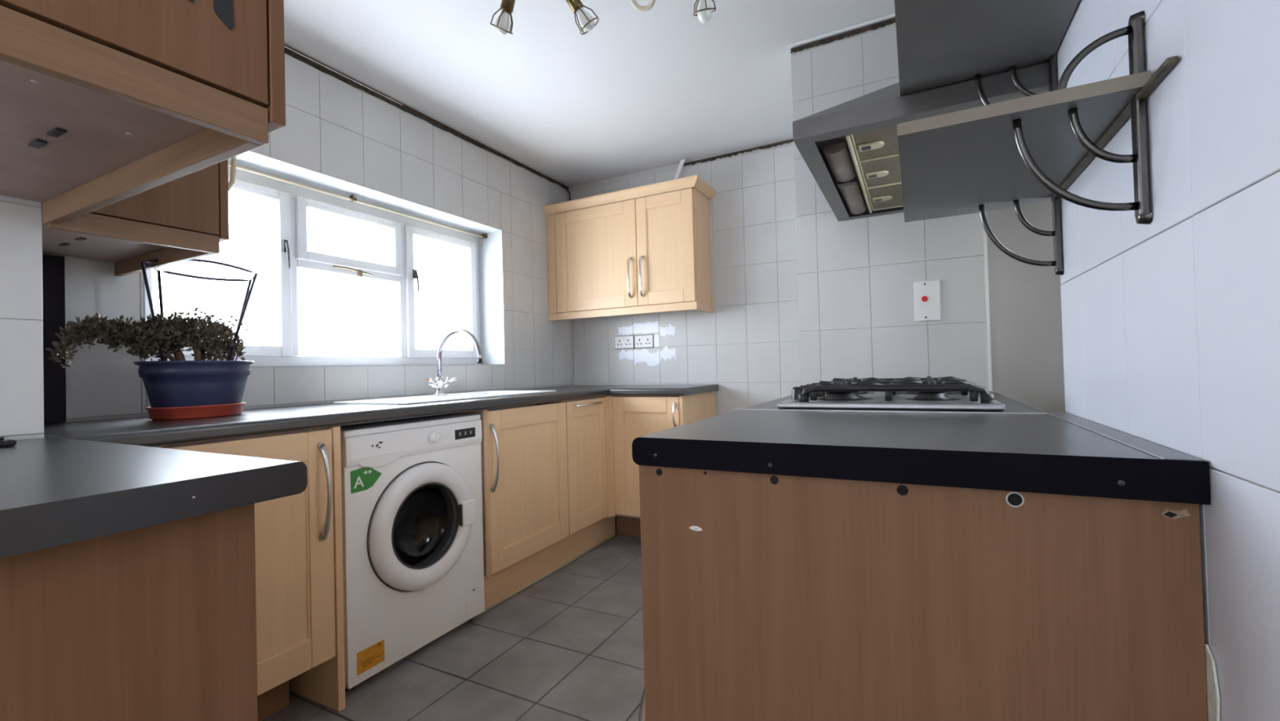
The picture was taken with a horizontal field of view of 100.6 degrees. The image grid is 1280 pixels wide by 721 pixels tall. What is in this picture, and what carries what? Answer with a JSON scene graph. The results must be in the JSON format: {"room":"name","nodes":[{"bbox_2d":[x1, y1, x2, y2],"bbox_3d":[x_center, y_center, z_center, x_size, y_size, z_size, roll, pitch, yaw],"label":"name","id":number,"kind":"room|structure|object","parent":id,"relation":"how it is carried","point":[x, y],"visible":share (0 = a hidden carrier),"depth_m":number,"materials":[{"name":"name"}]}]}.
{"room":"kitchen","nodes":[
{"label":"kitchen","id":0,"kind":"room"},
{"bbox_2d":[0,195,44,439],"bbox_3d":[-2.424,-0.095,-0.537,0.565,2.326,4.010,-2,-1,27],"label":"wall","id":1,"kind":"structure","parent":0,"point":[21,308],"depth_m":1.08,"materials":[{"name":"grey tile"}]},
{"bbox_2d":[41,155,236,276],"bbox_3d":[-1.412,-0.659,1.402,0.589,0.783,0.357,-2,-1,27],"label":"upper cabinet","id":2,"kind":"object","parent":1,"relation":"attached to","point":[185,218],"visible":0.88,"depth_m":1.33,"materials":[{"name":"brown wood"}]},
{"bbox_2d":[0,0,285,225],"bbox_3d":[-1.010,-0.684,0.722,0.812,0.774,0.548,-2,-1,27],"label":"upper cabinet","id":3,"kind":"object","parent":1,"relation":"attached to","point":[104,103],"visible":1,"depth_m":0.72,"materials":[{"name":"brown wood"}]},
{"bbox_2d":[42,53,573,423],"bbox_3d":[-1.626,-0.082,1.861,0.248,2.326,5.000,-2,-1,27],"label":"wall","id":4,"kind":"structure","parent":0,"point":[337,137],"depth_m":2.50,"materials":[{"name":"grey tile"}]},
{"bbox_2d":[145,165,480,366],"bbox_3d":[-1.368,-0.372,2.522,0.094,0.798,1.657,-2,-1,27],"label":"window","id":5,"kind":"structure","parent":4,"relation":"in","point":[291,203],"depth_m":2.48,"materials":[{"name":"white plastic"}]},
{"bbox_2d":[294,195,402,277],"bbox_3d":[-1.369,-0.556,2.529,0.082,0.319,0.525,-2,-1,27],"label":"window pane","id":6,"kind":"object","parent":5,"relation":"attached to","point":[304,260],"depth_m":2.48,"materials":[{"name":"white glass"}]},
{"bbox_2d":[227,162,487,239],"bbox_3d":[-1.327,-0.756,2.501,0.037,0.030,1.669,-2,-1,27],"label":"curtain rod","id":7,"kind":"object","parent":4,"relation":"attached to","point":[351,198],"visible":0.64,"depth_m":2.46,"materials":[{"name":"beige metal"}]},
{"bbox_2d":[284,44,568,189],"bbox_3d":[-1.099,-1.228,2.680,0.004,0.039,2.540,-2,-1,27],"label":"trim","id":8,"kind":"structure","parent":4,"relation":"attached to","point":[319,67],"depth_m":2.58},
{"bbox_2d":[261,515,645,720],"bbox_3d":[-0.064,1.097,1.600,3.300,0.121,4.020,-2,-1,27],"label":"floor","id":9,"kind":"structure","parent":0,"point":[568,645],"depth_m":1.84,"materials":[{"name":"tile"}]},
{"bbox_2d":[0,503,257,720],"bbox_3d":[-1.002,0.620,0.609,0.820,0.855,0.695,-2,-1,27],"label":"base cabinet","id":10,"kind":"object","parent":9,"relation":"on","point":[157,622],"visible":0.8,"depth_m":0.59,"materials":[{"name":"brown wood"}]},
{"bbox_2d":[0,436,307,558],"bbox_3d":[-1.005,0.169,0.608,0.879,0.043,0.711,-2,-1,27],"label":"countertop","id":11,"kind":"structure","parent":10,"relation":"on","point":[55,491],"depth_m":0.62,"materials":[{"name":"grey laminate"}]},
{"bbox_2d":[0,436,16,447],"bbox_3d":[-1.257,0.149,0.899,0.143,0.018,0.236,-2,-1,27],"label":"tray","id":12,"kind":"object","parent":11,"relation":"on","point":[4,442],"visible":1,"depth_m":0.96,"materials":[{"name":"black plastic"}]},
{"bbox_2d":[153,426,335,720],"bbox_3d":[-1.286,0.638,1.488,0.623,0.857,0.542,-2,-1,27],"label":"base cabinet","id":13,"kind":"object","parent":9,"relation":"on","point":[294,534],"visible":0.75,"depth_m":1.51,"materials":[{"name":"brown wood"}]},
{"bbox_2d":[44,384,648,446],"bbox_3d":[-0.824,0.189,2.450,0.618,0.040,2.716,-2,-1,27],"label":"countertop","id":14,"kind":"structure","parent":13,"relation":"on","point":[145,431],"depth_m":1.54,"materials":[{"name":"grey laminate"}]},
{"bbox_2d":[42,253,66,423],"bbox_3d":[-1.670,-0.061,1.482,0.027,0.472,0.088,-2,-1,27],"label":"post","id":15,"kind":"object","parent":14,"relation":"on","point":[53,266],"visible":0.43,"depth_m":1.49,"materials":[{"name":"black"}]},
{"bbox_2d":[145,401,246,420],"bbox_3d":[-1.330,0.151,1.601,0.174,0.036,0.242,-2,-1,27],"label":"saucer","id":16,"kind":"object","parent":14,"relation":"on","point":[221,410],"visible":0.87,"depth_m":1.53,"materials":[{"name":"red ceramic"}]},
{"bbox_2d":[44,306,253,407],"bbox_3d":[-1.373,0.003,1.528,0.204,0.314,0.460,-2,-1,27],"label":"potted plant","id":17,"kind":"object","parent":16,"relation":"on","point":[179,381],"visible":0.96,"depth_m":1.51,"materials":[{"name":"green plant"}]},
{"bbox_2d":[140,258,257,360],"bbox_3d":[-1.335,-0.134,1.619,0.078,0.339,0.312,-2,-1,27],"label":"frame","id":18,"kind":"object","parent":17,"relation":"in","point":[249,291],"visible":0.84,"depth_m":1.61,"materials":[{"name":"black metal"}]},
{"bbox_2d":[333,390,555,410],"bbox_3d":[-0.834,0.244,2.446,0.435,0.167,0.910,-2,-1,27],"label":"sink","id":19,"kind":"object","parent":14,"relation":"in","point":[470,395],"visible":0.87,"depth_m":2.32,"materials":[{"name":"white metal"}]},
{"bbox_2d":[426,328,482,395],"bbox_3d":[-0.892,0.006,2.506,0.175,0.313,0.294,-1,-1,-45],"label":"mixer tap","id":20,"kind":"object","parent":14,"relation":"on","point":[439,385],"visible":1,"depth_m":2.56,"materials":[{"name":"silver metal"}]},
{"bbox_2d":[288,426,345,711],"bbox_3d":[-1.154,0.638,1.740,0.544,0.857,0.022,-2,-1,27],"label":"end panel","id":21,"kind":"object","parent":9,"relation":"on","point":[324,683],"visible":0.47,"depth_m":1.62,"materials":[{"name":"brown wood"}]},
{"bbox_2d":[339,413,484,691],"bbox_3d":[-1.008,0.649,2.046,0.582,0.838,0.592,-2,-1,27],"label":"washing machine","id":22,"kind":"object","parent":9,"relation":"on","point":[412,526],"visible":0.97,"depth_m":1.88,"materials":[{"name":"white metal"}]},
{"bbox_2d":[361,642,380,667],"bbox_3d":[-0.877,0.962,1.734,0.001,0.050,0.068,-2,-1,27],"label":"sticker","id":23,"kind":"object","parent":22,"relation":"attached to","point":[371,652],"depth_m":1.73,"materials":[{"name":"orange paper"}]},
{"bbox_2d":[480,515,615,613],"bbox_3d":[-0.420,0.979,2.729,0.026,0.165,1.145,-2,-1,27],"label":"board","id":24,"kind":"object","parent":9,"relation":"on","point":[511,580],"visible":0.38,"depth_m":2.62,"materials":[{"name":"brown wood"}]},
{"bbox_2d":[448,400,568,577],"bbox_3d":[-0.732,0.555,2.559,0.623,0.690,0.559,-2,-1,27],"label":"base cabinet","id":25,"kind":"object","parent":24,"relation":"on","point":[524,455],"visible":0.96,"depth_m":2.38,"materials":[{"name":"brown wood"}]},
{"bbox_2d":[562,395,616,535],"bbox_3d":[-0.510,0.555,3.001,0.610,0.690,0.426,-2,-1,27],"label":"base cabinet","id":26,"kind":"object","parent":24,"relation":"on","point":[589,420],"visible":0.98,"depth_m":2.87,"materials":[{"name":"brown wood"}]},
{"bbox_2d":[610,391,715,537],"bbox_3d":[0.111,0.625,3.173,0.540,0.857,0.558,-2,-1,27],"label":"base cabinet","id":27,"kind":"object","parent":9,"relation":"on","point":[634,416],"visible":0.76,"depth_m":2.99,"materials":[{"name":"brown wood"}]},
{"bbox_2d":[608,383,718,395],"bbox_3d":[0.155,0.173,3.159,0.462,0.040,0.553,-2,-1,27],"label":"countertop","id":28,"kind":"structure","parent":27,"relation":"on","point":[651,389],"depth_m":2.96,"materials":[{"name":"grey laminate"}]},
{"bbox_2d":[639,465,1208,720],"bbox_3d":[0.420,0.590,0.974,0.722,0.852,0.544,-2,-1,27],"label":"base cabinet","id":29,"kind":"object","parent":9,"relation":"on","point":[766,597],"visible":0.85,"depth_m":0.70,"materials":[{"name":"brown wood"}]},
{"bbox_2d":[631,409,1210,504],"bbox_3d":[0.433,0.138,0.987,0.689,0.047,0.613,-2,-1,27],"label":"countertop","id":30,"kind":"structure","parent":29,"relation":"on","point":[1052,452],"depth_m":0.73,"materials":[{"name":"grey laminate"}]},
{"bbox_3d":[0.732,0.588,1.623,0.679,0.857,0.885,-2,-1,27],"label":"base cabinet","id":31,"kind":"object","parent":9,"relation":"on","visible":0},
{"bbox_2d":[734,391,1047,413],"bbox_3d":[0.742,0.136,1.617,0.655,0.042,0.900,-2,-1,27],"label":"countertop","id":32,"kind":"structure","parent":31,"relation":"on","point":[1011,405],"depth_m":1.27,"materials":[{"name":"grey laminate"}]},
{"bbox_2d":[777,376,1004,410],"bbox_3d":[0.698,0.083,1.503,0.486,0.064,0.580,-2,-1,27],"label":"gas hob","id":33,"kind":"object","parent":32,"relation":"in","point":[948,393],"visible":1,"depth_m":1.30,"materials":[{"name":"grey metal"}]},
{"bbox_2d":[817,397,873,400],"bbox_3d":[0.542,0.103,1.420,0.151,0.002,0.151,-1,-1,-12],"label":"gas burner","id":34,"kind":"object","parent":33,"relation":"on","point":[818,398],"depth_m":1.37,"materials":[{"name":"silver metal"}]},
{"bbox_2d":[896,391,960,394],"bbox_3d":[0.862,0.097,1.580,0.181,0.002,0.181,-1,-1,-23],"label":"gas burner","id":35,"kind":"object","parent":33,"relation":"on","point":[897,393],"depth_m":1.56,"materials":[{"name":"silver metal"}]},
{"bbox_2d":[906,397,959,400],"bbox_3d":[0.729,0.097,1.323,0.121,0.002,0.121,-1,-1,-12],"label":"gas burner","id":36,"kind":"object","parent":33,"relation":"on","point":[907,398],"depth_m":1.29,"materials":[{"name":"silver metal"}]},
{"bbox_2d":[284,0,894,186],"bbox_3d":[-0.973,-1.335,0.225,3.500,0.100,7.300,-2,-1,27],"label":"ceiling","id":37,"kind":"structure","parent":0,"point":[659,86],"depth_m":2.30,"materials":[{"name":"paint"}]},
{"bbox_2d":[489,0,515,35],"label":"ceiling spotlight","id":38,"kind":"object","parent":37,"relation":"attached to","point":[502,23],"depth_m":1.76,"materials":[{"name":"white glass"}]},
{"bbox_2d":[560,184,570,200],"bbox_3d":[-0.525,-1.154,3.755,0.011,0.145,0.117,-2,-1,27],"label":"loose cable","id":39,"kind":"object","parent":37,"relation":"hanging from","point":[560,184],"visible":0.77,"depth_m":3.78,"materials":[{"name":"black plastic"}]},
{"bbox_2d":[565,0,599,35],"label":"ceiling spotlight","id":40,"kind":"object","parent":37,"relation":"attached to","point":[586,20],"depth_m":1.76,"materials":[{"name":"white glass"}]},
{"bbox_2d":[630,0,655,11],"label":"ceiling spotlight","id":41,"kind":"object","parent":37,"relation":"attached to","point":[641,8],"depth_m":1.69,"materials":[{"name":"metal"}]},
{"bbox_2d":[692,0,715,23],"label":"ceiling spotlight","id":42,"kind":"object","parent":37,"relation":"attached to","point":[704,12],"depth_m":1.74,"materials":[{"name":"white glass"}]},
{"bbox_2d":[568,138,800,415],"bbox_3d":[0.861,-0.127,3.244,2.904,2.326,0.249,-2,-1,27],"label":"wall","id":43,"kind":"structure","parent":0,"point":[748,346],"depth_m":3.26,"materials":[{"name":"grey tile"}]},
{"bbox_2d":[614,334,634,349],"bbox_3d":[-0.107,-0.123,3.602,0.150,0.092,0.013,-2,-1,27],"label":"double socket","id":44,"kind":"object","parent":43,"relation":"attached to","point":[621,342],"visible":1,"depth_m":3.60,"materials":[{"name":"white plastic"}]},
{"bbox_2d":[542,174,715,320],"bbox_3d":[-0.079,-0.661,3.416,1.098,0.760,0.315,-2,-1,27],"label":"upper cabinet","id":45,"kind":"object","parent":43,"relation":"attached to","point":[646,249],"visible":1,"depth_m":3.27,"materials":[{"name":"brown wood"}]},
{"bbox_2d":[634,333,653,348],"bbox_3d":[0.026,-0.126,3.532,0.142,0.090,0.013,-2,-1,27],"label":"double socket","id":46,"kind":"object","parent":43,"relation":"attached to","point":[641,341],"visible":1,"depth_m":3.53,"materials":[{"name":"white plastic"}]},
{"bbox_2d":[673,159,685,179],"bbox_3d":[0.237,-1.178,3.378,0.113,0.182,0.012,-2,-1,27],"label":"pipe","id":47,"kind":"object","parent":43,"relation":"attached to","point":[682,162],"visible":0.58,"depth_m":3.37,"materials":[{"name":"white plastic"}]},
{"bbox_2d":[683,138,793,166],"bbox_3d":[0.657,-1.265,3.209,0.872,0.029,0.004,-2,-1,27],"label":"trim","id":48,"kind":"structure","parent":43,"relation":"attached to","point":[767,146],"depth_m":3.24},
{"bbox_2d":[791,16,992,391],"bbox_3d":[1.152,-0.146,2.430,0.657,2.326,0.928,-2,-1,27],"label":"wall","id":49,"kind":"structure","parent":0,"point":[856,277],"depth_m":2.04,"materials":[{"name":"white tile"}]},
{"bbox_2d":[787,13,895,48],"bbox_3d":[0.897,-1.301,2.034,0.655,0.013,0.008,-2,-1,27],"label":"trim","id":50,"kind":"structure","parent":49,"relation":"attached to","point":[893,15],"depth_m":2.08,"materials":[{"name":"white"}]},
{"bbox_2d":[791,17,895,53],"bbox_3d":[0.906,-1.281,2.038,0.644,0.020,0.004,-2,-1,27],"label":"trim","id":51,"kind":"structure","parent":49,"relation":"attached to","point":[883,24],"depth_m":2.09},
{"bbox_2d":[792,62,1048,221],"bbox_3d":[0.891,-0.933,1.554,0.716,0.758,0.873,-2,-1,27],"label":"hood","id":52,"kind":"object","parent":49,"relation":"attached to","point":[850,148],"visible":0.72,"depth_m":1.33,"materials":[{"name":"metal"}]},
{"bbox_2d":[913,280,941,321],"bbox_3d":[1.056,-0.219,1.952,0.086,0.147,0.016,-2,-1,27],"label":"switch","id":53,"kind":"object","parent":49,"relation":"attached to","point":[926,294],"visible":1,"depth_m":1.95,"materials":[{"name":"white plastic"}]},
{"bbox_2d":[986,0,1279,720],"bbox_3d":[0.934,-0.163,0.772,0.492,2.326,4.072,-2,-1,27],"label":"wall","id":54,"kind":"structure","parent":0,"point":[1171,324],"depth_m":0.58,"materials":[{"name":"tile"}]},
{"bbox_2d":[893,0,1079,105],"bbox_3d":[0.624,-0.586,0.960,0.285,0.275,0.580,-2,-1,27],"label":"hood chimney","id":55,"kind":"object","parent":54,"relation":"attached to","point":[940,42],"visible":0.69,"depth_m":1.01,"materials":[{"name":"grey metal"}]},
{"bbox_2d":[897,10,1178,275],"bbox_3d":[0.620,-0.308,0.935,0.285,0.275,0.629,-2,-1,27],"label":"wall shelf","id":56,"kind":"object","parent":54,"relation":"attached to","point":[1015,153],"visible":1,"depth_m":0.79,"materials":[{"name":"grey metal"}]},
{"bbox_2d":[1204,644,1220,720],"bbox_3d":[0.612,0.381,0.571,0.002,0.150,0.046,-2,-1,27],"label":"paper","id":57,"kind":"object","parent":54,"relation":"attached to","point":[1212,687],"visible":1,"depth_m":0.56,"materials":[{"name":"white paper"}]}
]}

